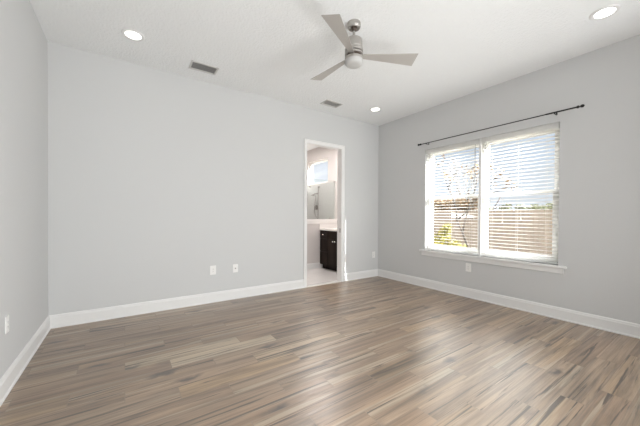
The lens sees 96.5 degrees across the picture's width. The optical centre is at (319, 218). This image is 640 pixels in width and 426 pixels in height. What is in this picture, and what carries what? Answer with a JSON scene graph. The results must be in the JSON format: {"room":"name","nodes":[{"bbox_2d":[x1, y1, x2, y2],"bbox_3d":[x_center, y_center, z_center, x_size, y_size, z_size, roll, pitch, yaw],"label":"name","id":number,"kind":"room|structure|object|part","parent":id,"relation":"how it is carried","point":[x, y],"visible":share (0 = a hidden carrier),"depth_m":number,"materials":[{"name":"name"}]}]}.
{"room":"empty bedroom","nodes":[
{"label":"empty bedroom","id":0,"kind":"room"},
{"bbox_2d":[0,0,48,378],"bbox_3d":[-1.609,-0.327,1.058,0.120,3.050,4.709,0,1,-34],"label":"wall","id":1,"kind":"structure","parent":0,"point":[23,42],"depth_m":2.25,"materials":[{"name":"grey paint"}]},
{"bbox_2d":[5,315,8,333],"bbox_3d":[-2.151,0.728,1.966,0.008,0.116,0.064,0,1,-34],"label":"wall outlet","id":2,"kind":"object","parent":1,"relation":"attached to","point":[7,316],"visible":1,"depth_m":1.96,"materials":[{"name":"white plastic"}]},
{"bbox_2d":[0,315,50,406],"bbox_3d":[-1.591,1.126,1.160,0.022,0.142,4.589,0,1,-34],"label":"baseboard","id":3,"kind":"structure","parent":1,"relation":"attached to","point":[10,377],"depth_m":2.21,"materials":[{"name":"white paint"}]},
{"bbox_2d":[47,41,378,314],"bbox_3d":[-0.924,-0.354,4.448,5.039,3.050,0.115,0,1,-34],"label":"wall","id":4,"kind":"structure","parent":0,"point":[157,179],"depth_m":3.72,"materials":[{"name":"grey paint"}]},
{"bbox_2d":[210,265,215,274],"bbox_3d":[-1.495,0.723,3.995,0.080,0.125,0.008,0,1,-34],"label":"wall outlet","id":5,"kind":"object","parent":4,"relation":"attached to","point":[212,268],"visible":1,"depth_m":3.99,"materials":[{"name":"white plastic"}]},
{"bbox_2d":[49,269,377,328],"bbox_3d":[-0.850,1.101,4.432,4.939,0.142,0.022,0,1,-34],"label":"baseboard","id":6,"kind":"structure","parent":4,"relation":"attached to","point":[106,313],"depth_m":3.71,"materials":[{"name":"white paint"}]},
{"bbox_2d":[233,264,237,272],"bbox_3d":[-1.232,0.727,4.169,0.074,0.118,0.018,0,1,-34],"label":"cable jack","id":7,"kind":"object","parent":4,"relation":"attached to","point":[235,266],"visible":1,"depth_m":4.17,"materials":[{"name":"white plastic"}]},
{"bbox_2d":[303,139,344,287],"bbox_3d":[0.057,-0.088,5.112,0.871,2.515,0.139,0,1,-34],"label":"door frame","id":8,"kind":"structure","parent":4,"relation":"attached to","point":[306,141],"depth_m":5.28,"materials":[{"name":"white paint"}]},
{"bbox_2d":[307,280,341,286],"bbox_3d":[0.050,1.176,5.125,0.781,0.028,0.127,0,1,-34],"label":"trim","id":9,"kind":"structure","parent":4,"relation":"attached to","point":[335,281],"depth_m":5.11,"materials":[{"name":"beige wood"}]},
{"bbox_2d":[0,276,639,425],"bbox_3d":[0.446,1.194,2.536,4.939,0.001,4.738,0,1,-34],"label":"floor","id":10,"kind":"structure","parent":0,"point":[606,409],"depth_m":2.31,"materials":[{"name":"brown wood"}]},
{"bbox_2d":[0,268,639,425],"bbox_3d":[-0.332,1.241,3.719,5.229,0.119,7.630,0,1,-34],"label":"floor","id":11,"kind":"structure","parent":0,"point":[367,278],"depth_m":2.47,"materials":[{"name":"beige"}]},
{"bbox_2d":[320,230,336,270],"bbox_3d":[0.513,0.717,6.324,0.547,0.888,1.127,0,1,-34],"label":"bathroom vanity","id":12,"kind":"object","parent":11,"relation":"on","point":[328,239],"visible":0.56,"depth_m":6.37,"materials":[{"name":"brown wood"}]},
{"bbox_3d":[0.092,0.902,6.527,0.018,0.288,0.303,0,1,-34],"label":"drawer","id":13,"kind":"part","parent":12,"relation":"part of","materials":[{"name":"brown wood"}]},
{"bbox_3d":[0.093,0.605,6.524,0.018,0.285,0.303,0,1,-34],"label":"drawer","id":14,"kind":"part","parent":12,"relation":"part of","materials":[{"name":"brown wood"}]},
{"bbox_3d":[0.095,0.365,6.522,0.018,0.175,0.303,0,1,-34],"label":"drawer","id":15,"kind":"part","parent":12,"relation":"part of","materials":[{"name":"brown wood"}]},
{"bbox_2d":[319,224,336,230],"bbox_3d":[0.547,0.204,6.284,0.537,0.140,1.220,0,1,-34],"label":"countertop","id":16,"kind":"structure","parent":12,"relation":"on","point":[327,227],"depth_m":6.69,"materials":[{"name":"white stone"}]},
{"bbox_3d":[0.251,0.757,6.294,0.018,0.583,0.237,0,1,-34],"label":"door","id":17,"kind":"part","parent":12,"relation":"part of","materials":[{"name":"brown wood"}]},
{"bbox_3d":[0.322,0.369,6.189,0.018,0.175,0.483,0,1,-34],"label":"false drawer","id":18,"kind":"part","parent":12,"relation":"part of","materials":[{"name":"brown wood"}]},
{"bbox_3d":[0.389,0.759,6.093,0.018,0.583,0.240,0,1,-34],"label":"door","id":19,"kind":"part","parent":12,"relation":"part of","materials":[{"name":"brown wood"}]},
{"bbox_2d":[307,223,336,263],"bbox_3d":[-0.162,0.606,6.632,1.318,1.100,0.120,0,1,-34],"label":"wall","id":20,"kind":"structure","parent":0,"point":[313,232],"depth_m":6.57,"materials":[{"name":"grey paint"}]},
{"bbox_2d":[307,262,322,269],"bbox_3d":[-0.307,1.092,6.457,0.880,0.130,0.014,0,1,-34],"label":"baseboard","id":21,"kind":"structure","parent":20,"relation":"attached to","point":[311,265],"depth_m":6.57,"materials":[{"name":"white paint"}]},
{"bbox_2d":[307,219,336,223],"bbox_3d":[-0.164,0.069,6.625,1.328,0.103,0.144,0,1,-34],"label":"cap","id":22,"kind":"object","parent":20,"relation":"on","point":[309,221],"visible":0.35,"depth_m":6.68,"materials":[{"name":"white stone"}]},
{"bbox_2d":[29,0,639,150],"bbox_3d":[-0.346,-1.930,3.733,5.229,0.120,7.730,0,1,-34],"label":"ceiling","id":23,"kind":"structure","parent":0,"point":[273,49],"depth_m":2.99,"materials":[{"name":"white paint"}]},
{"bbox_2d":[121,28,144,40],"bbox_3d":[-1.900,-1.864,2.907,0.204,0.012,0.204,0,1,-34],"label":"recessed light","id":24,"kind":"object","parent":23,"relation":"in","point":[131,34],"visible":1,"depth_m":2.89,"materials":[{"name":"white paint"}]},
{"bbox_2d":[188,60,218,74],"bbox_3d":[-1.442,-1.869,3.548,0.320,0.009,0.210,0,1,-34],"label":"ceiling vent","id":25,"kind":"object","parent":23,"relation":"in","point":[195,65],"visible":1,"depth_m":3.54,"materials":[{"name":"grey metal"}]},
{"bbox_2d":[320,100,342,107],"bbox_3d":[0.190,-1.871,4.666,0.325,0.009,0.195,0,1,-34],"label":"ceiling vent","id":26,"kind":"object","parent":23,"relation":"in","point":[330,103],"visible":1,"depth_m":4.66,"materials":[{"name":"grey metal"}]},
{"bbox_2d":[310,14,417,79],"bbox_3d":[0.267,-1.655,2.819,1.124,0.409,0.995,0,1,-34],"label":"ceiling fan","id":27,"kind":"object","parent":23,"relation":"hanging from","point":[354,56],"visible":1,"depth_m":2.68,"materials":[{"name":"silver metal"}]},
{"bbox_3d":[0.122,-1.552,2.986,0.156,0.005,0.551,-16,10,-36],"label":"blade","id":28,"kind":"part","parent":27,"relation":"part of","materials":[{"name":"grey wood"}]},
{"bbox_3d":[0.190,-1.547,2.421,0.156,0.005,0.551,15,6,23],"label":"blade","id":29,"kind":"part","parent":27,"relation":"part of","materials":[{"name":"beige wood"}]},
{"bbox_3d":[0.323,-1.478,2.724,0.171,0.058,0.171,0,1,-34],"label":"lamp shade","id":30,"kind":"part","parent":27,"relation":"part of","materials":[{"name":"white glass"}]},
{"bbox_3d":[0.652,-1.548,2.759,0.551,0.005,0.156,0,-12,-6],"label":"blade","id":31,"kind":"part","parent":27,"relation":"part of","materials":[{"name":"grey wood"}]},
{"bbox_2d":[370,107,381,111],"bbox_3d":[0.952,-1.868,4.893,0.204,0.012,0.204,0,1,-34],"label":"recessed light","id":32,"kind":"object","parent":23,"relation":"in","point":[373,109],"visible":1,"depth_m":4.90,"materials":[{"name":"white paint"}]},
{"bbox_2d":[589,4,620,20],"bbox_3d":[2.549,-1.841,2.557,0.204,0.012,0.204,0,1,-34],"label":"recessed light","id":33,"kind":"object","parent":23,"relation":"in","point":[607,11],"visible":1,"depth_m":2.55,"materials":[{"name":"white paint"}]},
{"bbox_2d":[307,34,639,323],"bbox_3d":[1.763,-0.348,5.133,0.170,3.050,7.630,0,1,-34],"label":"wall","id":34,"kind":"structure","parent":0,"point":[599,232],"depth_m":3.35,"materials":[{"name":"grey paint"}]},
{"bbox_2d":[310,158,327,184],"bbox_3d":[0.018,-1.243,7.727,0.080,0.630,0.960,0,1,-34],"label":"window","id":35,"kind":"structure","parent":34,"relation":"in","point":[324,160],"depth_m":8.03,"materials":[{"name":"white plastic"}]},
{"bbox_2d":[307,182,333,218],"bbox_3d":[-1.034,0.121,6.976,2.368,2.055,1.440,0,1,-34],"label":"shower tile","id":36,"kind":"structure","parent":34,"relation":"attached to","point":[326,190],"depth_m":7.48,"materials":[{"name":"white tile"}]},
{"bbox_2d":[311,186,318,218],"bbox_3d":[-0.132,-0.398,7.591,0.160,0.910,0.232,0,1,-34],"label":"shower rail","id":37,"kind":"object","parent":36,"relation":"attached to","point":[316,207],"visible":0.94,"depth_m":7.58,"materials":[{"name":"grey metal"}]},
{"bbox_2d":[466,263,470,271],"bbox_3d":[2.229,0.737,4.295,0.008,0.125,0.080,0,1,-34],"label":"wall outlet","id":38,"kind":"object","parent":34,"relation":"attached to","point":[468,265],"visible":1,"depth_m":4.29,"materials":[{"name":"white plastic"}]},
{"bbox_2d":[478,138,481,255],"bbox_3d":[2.336,-0.308,4.165,0.032,1.712,0.030,0,1,-34],"label":"trim","id":39,"kind":"structure","parent":34,"relation":"attached to","point":[480,139],"depth_m":4.16,"materials":[{"name":"white paint"}]},
{"bbox_2d":[419,249,566,273],"bbox_3d":[2.335,0.596,4.175,0.120,0.095,2.005,0,1,-34],"label":"window sill","id":40,"kind":"structure","parent":34,"relation":"attached to","point":[539,266],"depth_m":3.92,"materials":[{"name":"white paint"}]},
{"bbox_2d":[427,128,559,261],"bbox_3d":[2.419,-0.308,4.222,0.085,1.712,1.835,0,1,-34],"label":"window","id":41,"kind":"structure","parent":34,"relation":"in","point":[555,216],"depth_m":4.16,"materials":[{"name":"white plastic"}]},
{"bbox_2d":[426,139,478,254],"bbox_3d":[2.082,-0.313,4.557,0.081,1.702,0.890,0,1,-34],"label":"window blind","id":42,"kind":"object","parent":41,"relation":"attached to","point":[473,142],"visible":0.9,"depth_m":4.50,"materials":[{"name":"white plastic"}]},
{"bbox_3d":[2.087,-0.295,4.561,0.056,1.618,0.002,0,1,-34],"label":"ladder cord","id":43,"kind":"part","parent":42,"relation":"part of","materials":[{"name":"white fabric"}]},
{"bbox_3d":[2.084,0.526,4.568,0.052,0.024,0.878,0,1,-34],"label":"rail","id":44,"kind":"part","parent":42,"relation":"part of","materials":[{"name":"white plastic"}]},
{"bbox_3d":[2.268,-0.292,4.296,0.056,1.618,0.002,0,1,-34],"label":"ladder cord","id":45,"kind":"part","parent":42,"relation":"part of","materials":[{"name":"white fabric"}]},
{"bbox_3d":[2.152,0.063,4.591,0.030,0.872,0.842,0,1,-34],"label":"sash","id":46,"kind":"part","parent":41,"relation":"part of","materials":[{"name":"white plastic"}]},
{"bbox_3d":[2.181,-0.727,4.601,0.025,0.792,0.842,0,1,-34],"label":"sash","id":47,"kind":"part","parent":41,"relation":"part of","materials":[{"name":"white plastic"}]},
{"bbox_3d":[2.662,0.071,3.846,0.030,0.872,0.842,0,1,-34],"label":"sash","id":48,"kind":"part","parent":41,"relation":"part of","materials":[{"name":"white plastic"}]},
{"bbox_2d":[482,122,559,263],"bbox_3d":[2.609,-0.304,3.787,0.081,1.702,0.890,0,1,-34],"label":"window blind","id":49,"kind":"object","parent":41,"relation":"attached to","point":[556,125],"visible":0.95,"depth_m":3.74,"materials":[{"name":"white plastic"}]},
{"bbox_3d":[2.434,-0.289,4.055,0.056,1.618,0.002,0,1,-34],"label":"ladder cord","id":50,"kind":"part","parent":49,"relation":"part of","materials":[{"name":"white fabric"}]},
{"bbox_3d":[2.614,-0.286,3.790,0.056,1.618,0.002,0,1,-34],"label":"ladder cord","id":51,"kind":"part","parent":49,"relation":"part of","materials":[{"name":"white fabric"}]},
{"bbox_3d":[2.611,0.535,3.798,0.052,0.024,0.878,0,1,-34],"label":"rail","id":52,"kind":"part","parent":49,"relation":"part of","materials":[{"name":"white plastic"}]},
{"bbox_3d":[2.795,-0.283,3.526,0.056,1.618,0.002,0,1,-34],"label":"ladder cord","id":53,"kind":"part","parent":49,"relation":"part of","materials":[{"name":"white fabric"}]},
{"bbox_3d":[2.691,-0.719,3.856,0.025,0.792,0.842,0,1,-34],"label":"sash","id":54,"kind":"part","parent":41,"relation":"part of","materials":[{"name":"white plastic"}]},
{"bbox_2d":[418,104,584,145],"bbox_3d":[2.330,-1.259,4.068,0.093,0.038,2.180,0,1,-34],"label":"curtain rod","id":55,"kind":"object","parent":34,"relation":"attached to","point":[582,105],"visible":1,"depth_m":3.65,"materials":[{"name":"black metal"}]},
{"bbox_2d":[378,269,639,338],"bbox_3d":[2.468,1.120,3.935,0.022,0.142,4.589,0,1,-34],"label":"baseboard","id":56,"kind":"structure","parent":34,"relation":"attached to","point":[630,329],"depth_m":3.63,"materials":[{"name":"white paint"}]},
{"label":"outside","id":57,"kind":"structure","parent":0,"visible":0},
{"bbox_3d":[17.269,1.471,27.455,50.600,0.108,85.800,0,1,-34],"label":"ground","id":58,"kind":"structure","parent":57,"visible":0},
{"bbox_2d":[433,224,467,247],"bbox_3d":[3.215,0.882,7.050,0.731,1.526,1.236,0,1,-34],"label":"bush","id":59,"kind":"object","parent":58,"relation":"on","point":[446,227],"visible":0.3,"depth_m":7.06,"materials":[{"name":"green plant"}]},
{"bbox_2d":[433,185,500,211],"bbox_3d":[6.677,0.017,13.913,1.852,3.216,4.625,0,1,-34],"label":"tree","id":60,"kind":"object","parent":58,"relation":"on","point":[448,203],"visible":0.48,"depth_m":13.46,"materials":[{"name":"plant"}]},
{"bbox_2d":[442,156,493,194],"bbox_3d":[9.355,-1.328,19.175,4.621,5.840,3.332,0,1,-34],"label":"bare tree","id":61,"kind":"object","parent":58,"relation":"on","point":[451,156],"visible":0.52,"depth_m":18.32,"materials":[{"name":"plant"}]},
{"bbox_2d":[435,155,517,247],"bbox_3d":[4.518,-0.208,8.621,1.524,3.700,2.197,0,1,-34],"label":"leaning tree","id":62,"kind":"object","parent":58,"relation":"on","point":[506,185],"visible":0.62,"depth_m":8.77,"materials":[{"name":"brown plant"}]},
{"bbox_2d":[433,210,552,255],"bbox_3d":[5.349,0.616,11.570,0.110,1.882,19.050,0,1,-34],"label":"wooden fence","id":63,"kind":"object","parent":58,"relation":"on","point":[539,215],"visible":0.17,"depth_m":9.79,"materials":[{"name":"brown wood"}]},
{"bbox_2d":[451,214,472,217],"bbox_3d":[5.594,-0.118,11.075,0.028,0.240,1.070,0,1,-35],"label":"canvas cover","id":64,"kind":"object","parent":63,"relation":"hanging from","point":[451,214],"visible":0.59,"depth_m":11.19,"materials":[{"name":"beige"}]},
{"bbox_2d":[499,203,511,210],"bbox_3d":[30.709,-0.579,47.191,2.278,4.076,1.653,1,1,41],"label":"tree","id":65,"kind":"object","parent":58,"relation":"on","point":[506,204],"visible":0.23,"depth_m":47.07,"materials":[{"name":"green plant"}]},
{"bbox_2d":[514,204,526,210],"bbox_3d":[31.887,-0.470,45.456,1.989,3.897,1.927,0,1,-34],"label":"tree","id":66,"kind":"object","parent":58,"relation":"on","point":[523,206],"visible":0.29,"depth_m":45.17,"materials":[{"name":"green plant"}]},
{"bbox_2d":[526,203,552,210],"bbox_3d":[9.659,0.458,11.787,1.607,2.433,1.663,0,1,-9],"label":"tree","id":67,"kind":"object","parent":58,"relation":"on","point":[532,206],"visible":0.09,"depth_m":12.08,"materials":[{"name":"green plant"}]}
]}

